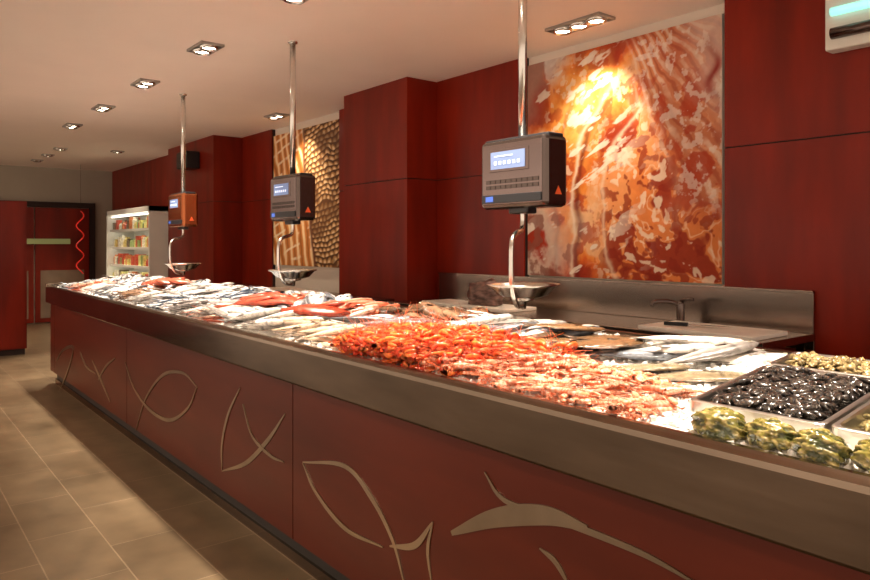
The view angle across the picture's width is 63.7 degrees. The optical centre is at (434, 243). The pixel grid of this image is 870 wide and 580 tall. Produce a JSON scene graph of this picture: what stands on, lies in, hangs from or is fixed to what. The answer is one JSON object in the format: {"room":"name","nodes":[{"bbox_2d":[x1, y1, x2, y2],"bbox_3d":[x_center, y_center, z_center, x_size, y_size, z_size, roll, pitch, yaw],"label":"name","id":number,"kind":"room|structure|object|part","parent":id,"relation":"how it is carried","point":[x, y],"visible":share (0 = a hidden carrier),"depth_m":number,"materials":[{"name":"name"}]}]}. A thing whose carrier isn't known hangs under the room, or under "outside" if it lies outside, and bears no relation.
{"room":"food shop","nodes":[
{"label":"food shop","id":0,"kind":"room"},
{"bbox_2d":[0,165,111,323],"bbox_3d":[-9.094,0.025,12.065,7.000,2.950,0.200,0,0,-39],"label":"wall","id":1,"kind":"structure","parent":0,"point":[17,183],"depth_m":13.46,"materials":[{"name":"paint"}]},
{"bbox_2d":[1,200,94,279],"bbox_3d":[-7.527,0.350,13.149,2.100,2.300,0.080,0,0,-39],"label":"frame","id":2,"kind":"object","parent":1,"relation":"attached to","point":[91,206],"visible":0.78,"depth_m":13.72,"materials":[{"name":"brown"}]},
{"bbox_2d":[112,155,167,210],"bbox_3d":[-5.109,0.025,12.525,0.220,2.950,4.090,0,0,-39],"label":"wall","id":3,"kind":"structure","parent":0,"point":[145,183],"depth_m":12.53,"materials":[{"name":"red wood"}]},
{"bbox_3d":[-5.109,0.025,12.525,0.220,2.950,4.090,0,0,-39],"label":"panel","id":4,"kind":"part","parent":3,"relation":"part of","materials":[{"name":"red wood"}]},
{"bbox_2d":[0,323,316,579],"bbox_3d":[-3.521,1.550,5.319,7.200,0.100,17.700,0,0,-39],"label":"floor","id":5,"kind":"structure","parent":0,"point":[80,499],"depth_m":3.98,"materials":[{"name":"tile"}]},
{"bbox_2d":[0,200,26,355],"bbox_3d":[-6.904,0.460,8.683,3.160,2.080,0.415,0,0,-39],"label":"wall partition","id":6,"kind":"object","parent":5,"relation":"on","point":[13,214],"visible":1,"depth_m":9.42,"materials":[{"name":"brown wood"}]},
{"bbox_2d":[27,207,88,322],"bbox_3d":[-7.518,0.395,13.138,1.880,2.170,0.090,0,0,-39],"label":"door","id":7,"kind":"structure","parent":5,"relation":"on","point":[57,235],"depth_m":13.29,"materials":[{"name":"red wood"}]},
{"bbox_2d":[76,211,83,273],"bbox_3d":[-6.469,-0.028,12.762,0.139,1.156,0.097,0,0,-39],"label":"ribbon","id":8,"kind":"object","parent":7,"relation":"attached to","point":[80,211],"visible":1,"depth_m":12.75,"materials":[{"name":"red"}]},
{"bbox_2d":[106,206,167,277],"bbox_3d":[-4.896,0.460,11.681,0.490,2.080,2.470,0,0,-39],"label":"refrigerated display case","id":9,"kind":"object","parent":5,"relation":"on","point":[137,237],"visible":0.53,"depth_m":11.48,"materials":[{"name":"white metal"}]},
{"bbox_2d":[217,282,393,301],"bbox_3d":[-1.647,0.990,7.280,0.580,1.020,3.400,0,0,-39],"label":"worktable","id":10,"kind":"object","parent":5,"relation":"on","point":[236,283],"visible":0.06,"depth_m":6.52,"materials":[{"name":"silver metal"}]},
{"bbox_2d":[268,287,326,291],"bbox_3d":[-1.459,0.468,6.983,0.360,0.025,0.900,0,0,-39],"label":"cutting board","id":11,"kind":"object","parent":10,"relation":"on","point":[271,288],"visible":0.37,"depth_m":7.00,"materials":[{"name":"plastic"}]},
{"bbox_2d":[45,276,869,579],"bbox_3d":[-0.934,0.930,4.258,0.955,1.140,9.240,0,0,-39],"label":"counter","id":12,"kind":"object","parent":5,"relation":"on","point":[351,467],"depth_m":2.41,"materials":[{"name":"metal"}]},
{"bbox_3d":[-1.233,1.475,4.016,0.015,0.050,9.100,0,0,-39],"label":"plinth trim","id":13,"kind":"part","parent":12,"relation":"part of","materials":[{"name":"metal"}]},
{"bbox_2d":[320,303,599,383],"bbox_3d":[0.064,0.398,2.782,0.529,0.329,1.325,0,0,-39],"label":"pile","id":14,"kind":"object","parent":12,"relation":"on","point":[407,343],"visible":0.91,"depth_m":2.62,"materials":[{"name":"orange food"}]},
{"bbox_2d":[58,286,868,473],"bbox_3d":[-0.933,0.434,4.269,0.858,0.153,9.114,0,0,-39],"label":"bed","id":15,"kind":"object","parent":12,"relation":"on","point":[678,419],"visible":0.07,"depth_m":2.22,"materials":[{"name":"white ice"}]},
{"bbox_2d":[141,277,350,316],"bbox_3d":[-1.562,0.349,5.032,0.349,0.106,3.494,0,0,-36],"label":"fish fillet","id":16,"kind":"object","parent":15,"relation":"on","point":[330,309],"visible":0.92,"depth_m":4.21,"materials":[{"name":"food"}]},
{"bbox_2d":[58,273,787,364],"bbox_3d":[-1.465,0.388,4.928,0.846,0.185,7.446,0,0,-39],"label":"fish","id":17,"kind":"object","parent":15,"relation":"on","point":[212,302],"visible":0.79,"depth_m":3.58},
{"bbox_2d":[378,301,494,320],"bbox_3d":[0.010,0.348,3.506,0.332,0.109,0.954,0,0,-39],"label":"pile","id":18,"kind":"object","parent":15,"relation":"on","point":[424,306],"visible":0.7,"depth_m":3.48,"materials":[{"name":"orange food"}]},
{"bbox_2d":[418,345,704,420],"bbox_3d":[0.401,0.416,2.278,0.421,0.139,1.005,0,0,-39],"label":"langoustine","id":19,"kind":"object","parent":15,"relation":"on","point":[608,387],"visible":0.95,"depth_m":2.13,"materials":[{"name":"orange food"}]},
{"bbox_2d":[518,321,745,381],"bbox_3d":[0.641,0.372,2.516,0.555,0.106,1.035,0,0,-39],"label":"pile","id":20,"kind":"object","parent":15,"relation":"on","point":[593,341],"visible":0.7,"depth_m":2.45,"materials":[{"name":"food"}]},
{"bbox_2d":[690,406,746,442],"bbox_3d":[0.690,0.439,1.694,0.117,0.086,0.141,0,0,-39],"label":"oyster","id":21,"kind":"object","parent":15,"relation":"on","point":[722,423],"visible":0.8,"depth_m":1.66,"materials":[{"name":"green food"}]},
{"bbox_2d":[743,417,796,451],"bbox_3d":[0.767,0.438,1.604,0.105,0.077,0.120,0,0,-39],"label":"oyster","id":22,"kind":"object","parent":15,"relation":"on","point":[772,434],"visible":0.91,"depth_m":1.57,"materials":[{"name":"green food"}]},
{"bbox_2d":[691,365,869,432],"bbox_3d":[0.968,0.432,1.905,0.440,0.117,0.350,0,0,-39],"label":"steel tray","id":23,"kind":"object","parent":15,"relation":"on","point":[702,401],"visible":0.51,"depth_m":1.77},
{"bbox_2d":[711,365,869,420],"bbox_3d":[0.967,0.423,1.907,0.412,0.130,0.326,0,0,-39],"label":"mussel","id":24,"kind":"object","parent":23,"relation":"in","point":[790,391],"visible":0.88,"depth_m":1.86,"materials":[{"name":"black food"}]},
{"bbox_2d":[769,352,869,377],"bbox_3d":[1.221,0.397,2.110,0.190,0.090,0.350,0,0,-39],"label":"steel tray","id":25,"kind":"object","parent":15,"relation":"on","point":[781,361],"visible":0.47,"depth_m":2.15,"materials":[{"name":"silver metal"}]},
{"bbox_2d":[785,351,869,375],"bbox_3d":[1.223,0.389,2.109,0.143,0.099,0.306,0,0,-39],"label":"clam","id":26,"kind":"object","parent":25,"relation":"in","point":[842,363],"visible":0.65,"depth_m":2.11,"materials":[{"name":"beige food"}]},
{"bbox_2d":[789,428,852,466],"bbox_3d":[0.830,0.439,1.505,0.105,0.079,0.127,0,0,-39],"label":"oyster","id":27,"kind":"object","parent":15,"relation":"on","point":[820,445],"visible":0.91,"depth_m":1.47,"materials":[{"name":"green food"}]},
{"bbox_2d":[832,400,869,449],"bbox_3d":[1.194,0.432,1.625,0.440,0.117,0.350,0,0,-39],"label":"steel tray","id":28,"kind":"object","parent":15,"relation":"on","point":[846,427],"visible":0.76,"depth_m":1.62,"materials":[{"name":"silver metal"}]},
{"bbox_2d":[857,414,869,431],"bbox_3d":[1.194,0.428,1.626,0.393,0.122,0.306,0,0,-39],"label":"pile","id":29,"kind":"object","parent":28,"relation":"in","point":[865,425],"visible":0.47,"depth_m":1.61,"materials":[{"name":"food"}]},
{"bbox_2d":[850,439,869,473],"bbox_3d":[0.913,0.439,1.416,0.107,0.082,0.124,0,0,-39],"label":"oyster","id":30,"kind":"object","parent":15,"relation":"on","point":[860,457],"visible":0.99,"depth_m":1.42,"materials":[{"name":"green food"}]},
{"bbox_2d":[388,272,814,351],"bbox_3d":[0.820,0.875,4.800,0.585,1.250,3.160,0,0,-39],"label":"sink counter","id":31,"kind":"object","parent":5,"relation":"on","point":[611,305],"visible":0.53,"depth_m":4.39,"materials":[{"name":"silver metal"}]},
{"bbox_2d":[422,299,464,303],"bbox_3d":[0.070,0.468,5.646,0.300,0.025,0.200,0,0,-39],"label":"cutting board","id":32,"kind":"object","parent":31,"relation":"on","point":[439,300],"visible":0.57,"depth_m":5.64,"materials":[{"name":"plastic"}]},
{"bbox_2d":[435,301,535,312],"bbox_3d":[0.368,0.468,5.244,0.340,0.025,0.750,0,0,-39],"label":"cutting board","id":33,"kind":"object","parent":31,"relation":"on","point":[504,308],"visible":0.8,"depth_m":5.10,"materials":[{"name":"plastic"}]},
{"bbox_2d":[467,278,503,306],"bbox_3d":[0.375,0.353,5.237,0.204,0.203,0.370,0,0,-39],"label":"tuna loin","id":34,"kind":"object","parent":33,"relation":"on","point":[479,293],"visible":0.88,"depth_m":5.16,"materials":[{"name":"brown food"}]},
{"bbox_2d":[650,298,693,320],"bbox_3d":[1.413,0.399,4.189,0.253,0.163,0.101,0,0,13],"label":"tap","id":35,"kind":"object","parent":31,"relation":"on","point":[680,305],"visible":0.9,"depth_m":4.17,"materials":[{"name":"silver metal"}]},
{"bbox_3d":[1.379,0.355,4.189,0.196,0.053,0.032,0,0,-5],"label":"spout","id":36,"kind":"part","parent":35,"relation":"part of","materials":[{"name":"silver metal"}]},
{"bbox_3d":[1.497,0.336,4.160,0.024,0.039,0.097,0,0,-35],"label":"lever","id":37,"kind":"part","parent":35,"relation":"part of","materials":[{"name":"silver metal"}]},
{"bbox_2d":[638,320,787,340],"bbox_3d":[1.494,0.468,3.801,0.380,0.025,0.660,0,0,-39],"label":"cutting board","id":38,"kind":"object","parent":31,"relation":"on","point":[744,333],"visible":0.82,"depth_m":3.68,"materials":[{"name":"plastic"}]},
{"bbox_2d":[664,321,727,326],"bbox_3d":[1.437,0.444,3.834,0.360,0.020,0.030,0,0,34],"label":"knife","id":39,"kind":"object","parent":38,"relation":"on","point":[665,322],"visible":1,"depth_m":3.87,"materials":[{"name":"black plastic"}]},
{"bbox_3d":[1.342,0.444,3.898,0.130,0.020,0.024,0,0,34],"label":"handle","id":40,"kind":"part","parent":39,"relation":"part of","materials":[{"name":"black plastic"}]},
{"bbox_3d":[1.491,0.444,3.797,0.230,0.002,0.030,0,0,34],"label":"blade","id":41,"kind":"part","parent":39,"relation":"part of","materials":[{"name":"metal"}]},
{"bbox_2d":[168,135,241,282],"bbox_3d":[-3.339,0.025,10.149,0.450,2.950,1.810,0,0,-39],"label":"pillar","id":42,"kind":"structure","parent":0,"point":[215,243],"depth_m":9.49,"materials":[{"name":"red wood"}]},
{"bbox_2d":[177,150,199,170],"bbox_3d":[-3.441,-1.160,9.752,0.208,0.240,0.360,0,0,-39],"label":"wall speaker","id":43,"kind":"object","parent":42,"relation":"attached to","point":[192,158],"depth_m":9.64},
{"bbox_2d":[242,129,274,285],"bbox_3d":[-2.326,0.025,9.212,0.050,2.950,0.900,0,0,-39],"label":"wall panel","id":44,"kind":"object","parent":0,"point":[257,149],"depth_m":9.17,"materials":[{"name":"red wood"}]},
{"bbox_2d":[339,109,343,292],"bbox_3d":[-0.822,0.025,7.348,0.050,2.950,0.630,0,0,-39],"label":"wall panel","id":45,"kind":"object","parent":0,"point":[341,112],"depth_m":7.54,"materials":[{"name":"red wood"}]},
{"bbox_2d":[0,0,724,171],"bbox_3d":[-3.521,-1.500,5.319,7.200,0.100,17.700,0,0,-39],"label":"ceiling","id":46,"kind":"structure","parent":0,"point":[60,60],"depth_m":5.38,"materials":[{"name":"paint"}]},
{"bbox_2d":[41,154,54,156],"bbox_3d":[-6.264,-1.433,11.329,0.170,0.034,0.150,0,0,-39],"label":"recessed light","id":47,"kind":"object","parent":46,"relation":"in","point":[44,155],"visible":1,"depth_m":11.30,"materials":[{"name":"metal"}]},
{"bbox_2d":[53,147,67,150],"bbox_3d":[-5.667,-1.433,10.590,0.170,0.034,0.150,0,0,-39],"label":"recessed light","id":48,"kind":"object","parent":46,"relation":"in","point":[55,148],"visible":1,"depth_m":10.54,"materials":[{"name":"metal"}]},
{"bbox_2d":[62,123,82,128],"bbox_3d":[-4.422,-1.433,8.537,0.170,0.034,0.300,0,0,-39],"label":"recessed light","id":49,"kind":"object","parent":46,"relation":"in","point":[67,125],"visible":1,"depth_m":8.47,"materials":[{"name":"metal"}]},
{"bbox_2d":[80,164,80,210],"bbox_3d":[-6.451,-1.025,12.739,0.003,0.850,0.003,0,0,6],"label":"string","id":50,"kind":"object","parent":46,"relation":"hanging from","point":[80,164],"visible":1,"depth_m":12.74,"materials":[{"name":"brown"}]},
{"bbox_2d":[91,104,115,111],"bbox_3d":[-3.511,-1.433,7.408,0.170,0.034,0.300,0,0,-39],"label":"recessed light","id":51,"kind":"object","parent":46,"relation":"in","point":[99,107],"visible":1,"depth_m":7.36,"materials":[{"name":"metal"}]},
{"bbox_2d":[110,150,124,153],"bbox_3d":[-4.950,-1.433,10.911,0.170,0.034,0.150,0,0,-39],"label":"recessed light","id":52,"kind":"object","parent":46,"relation":"in","point":[113,151],"visible":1,"depth_m":10.86,"materials":[{"name":"metal"}]},
{"bbox_2d":[130,78,159,88],"bbox_3d":[-2.600,-1.433,6.280,0.170,0.034,0.300,0,0,-39],"label":"recessed light","id":53,"kind":"object","parent":46,"relation":"in","point":[142,83],"visible":1,"depth_m":6.23,"materials":[{"name":"metal"}]},
{"bbox_2d":[164,94,201,274],"bbox_3d":[-2.440,-0.573,6.781,0.344,1.755,0.422,0,0,-39],"label":"hanging scale","id":54,"kind":"object","parent":46,"relation":"hanging from","point":[182,206],"visible":1,"depth_m":6.68,"materials":[{"name":"metal"}]},
{"bbox_3d":[-2.513,-0.388,6.742,0.004,0.105,0.260,0,0,-39],"label":"display frame","id":55,"kind":"part","parent":54,"relation":"part of","materials":[{"name":"white glass"}]},
{"bbox_3d":[-2.475,0.068,6.706,0.024,0.457,0.193,0,0,25],"label":"arm","id":56,"kind":"part","parent":54,"relation":"part of","materials":[{"name":"metal"}]},
{"bbox_2d":[187,40,224,55],"bbox_3d":[-1.690,-1.433,5.151,0.170,0.034,0.300,0,0,-39],"label":"recessed light","id":57,"kind":"object","parent":46,"relation":"in","point":[203,48],"visible":1,"depth_m":5.12,"materials":[{"name":"metal"}]},
{"bbox_2d":[264,112,289,119],"bbox_3d":[-1.783,-1.433,7.878,0.170,0.034,0.300,0,0,-39],"label":"recessed light","id":58,"kind":"object","parent":46,"relation":"in","point":[274,116],"visible":1,"depth_m":7.82,"materials":[{"name":"metal"}]},
{"bbox_2d":[268,40,316,285],"bbox_3d":[-1.020,-0.573,5.022,0.344,1.755,0.422,0,0,-39],"label":"hanging scale","id":59,"kind":"object","parent":46,"relation":"hanging from","point":[292,194],"visible":1,"depth_m":4.94,"materials":[{"name":"metal"}]},
{"bbox_3d":[-1.093,-0.388,4.984,0.004,0.105,0.260,0,0,-39],"label":"display frame","id":60,"kind":"part","parent":59,"relation":"part of","materials":[{"name":"metal"}]},
{"bbox_3d":[-1.055,0.068,4.947,0.024,0.457,0.193,0,0,25],"label":"arm","id":61,"kind":"part","parent":59,"relation":"part of","materials":[{"name":"metal"}]},
{"bbox_2d":[282,0,307,4],"bbox_3d":[-0.779,-1.433,4.023,0.170,0.034,0.300,0,0,-39],"label":"recessed light","id":62,"kind":"object","parent":46,"relation":"in","point":[299,2],"visible":1,"depth_m":4.12,"materials":[{"name":"metal"}]},
{"bbox_2d":[482,0,565,309],"bbox_3d":[0.408,-0.573,3.253,0.344,1.755,0.422,0,0,-39],"label":"hanging scale","id":63,"kind":"object","parent":46,"relation":"hanging from","point":[522,174],"visible":1,"depth_m":3.17,"materials":[{"name":"metal"}]},
{"bbox_3d":[0.335,-0.388,3.214,0.004,0.105,0.260,0,0,-39],"label":"display frame","id":64,"kind":"part","parent":63,"relation":"part of","materials":[{"name":"metal"}]},
{"bbox_3d":[0.373,0.068,3.178,0.024,0.457,0.193,0,0,25],"label":"arm","id":65,"kind":"part","parent":63,"relation":"part of","materials":[{"name":"metal"}]},
{"bbox_2d":[545,11,615,35],"bbox_3d":[0.946,-1.433,4.592,0.170,0.034,0.450,0,0,-39],"label":"recessed light","id":66,"kind":"object","parent":46,"relation":"in","point":[597,18],"visible":1,"depth_m":4.54,"materials":[{"name":"metal"}]},
{"bbox_2d":[344,77,437,300],"bbox_3d":[-0.421,0.025,6.588,0.380,2.950,1.038,0,0,-39],"label":"pillar","id":67,"kind":"structure","parent":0,"point":[390,128],"depth_m":6.27,"materials":[{"name":"red wood"}]},
{"bbox_3d":[-0.421,0.025,6.588,0.380,2.950,1.038,0,0,-39],"label":"column panel","id":68,"kind":"part","parent":67,"relation":"part of","materials":[{"name":"red wood"}]},
{"bbox_2d":[275,3,724,292],"bbox_3d":[-0.797,0.025,7.516,0.200,2.950,17.700,0,0,-39],"label":"wall","id":69,"kind":"structure","parent":0,"point":[324,278],"depth_m":5.20,"materials":[{"name":"white paint"}]},
{"bbox_2d":[274,119,339,267],"bbox_3d":[-1.526,-0.550,8.232,0.034,1.620,1.590,0,0,-39],"label":"poster","id":70,"kind":"object","parent":69,"relation":"attached to","point":[314,243],"visible":0.79,"depth_m":7.99,"materials":[{"name":"brown paper"}]},
{"bbox_2d":[437,58,528,297],"bbox_3d":[0.374,0.025,5.866,0.050,2.950,1.080,0,0,-39],"label":"wall panel","id":71,"kind":"object","parent":69,"relation":"attached to","point":[478,107],"depth_m":5.89,"materials":[{"name":"red wood"}]},
{"bbox_2d":[528,13,724,283],"bbox_3d":[1.230,-0.570,4.816,0.034,1.620,1.590,0,0,-39],"label":"poster","id":72,"kind":"object","parent":69,"relation":"attached to","point":[641,119],"visible":0.97,"depth_m":4.63,"materials":[{"name":"orange paper"}]},
{"bbox_2d":[725,0,869,359],"bbox_3d":[3.200,0.025,2.364,0.050,2.950,4.660,0,0,-39],"label":"wall panel","id":73,"kind":"object","parent":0,"point":[797,112],"visible":0.64,"depth_m":3.81,"materials":[{"name":"red wood"}]},
{"bbox_2d":[825,0,869,53],"bbox_3d":[2.186,-1.160,3.473,0.135,0.320,0.460,0,0,-39],"label":"insect killer","id":74,"kind":"object","parent":73,"relation":"attached to","point":[847,22],"visible":1,"depth_m":3.54,"materials":[{"name":"white"}]}
]}

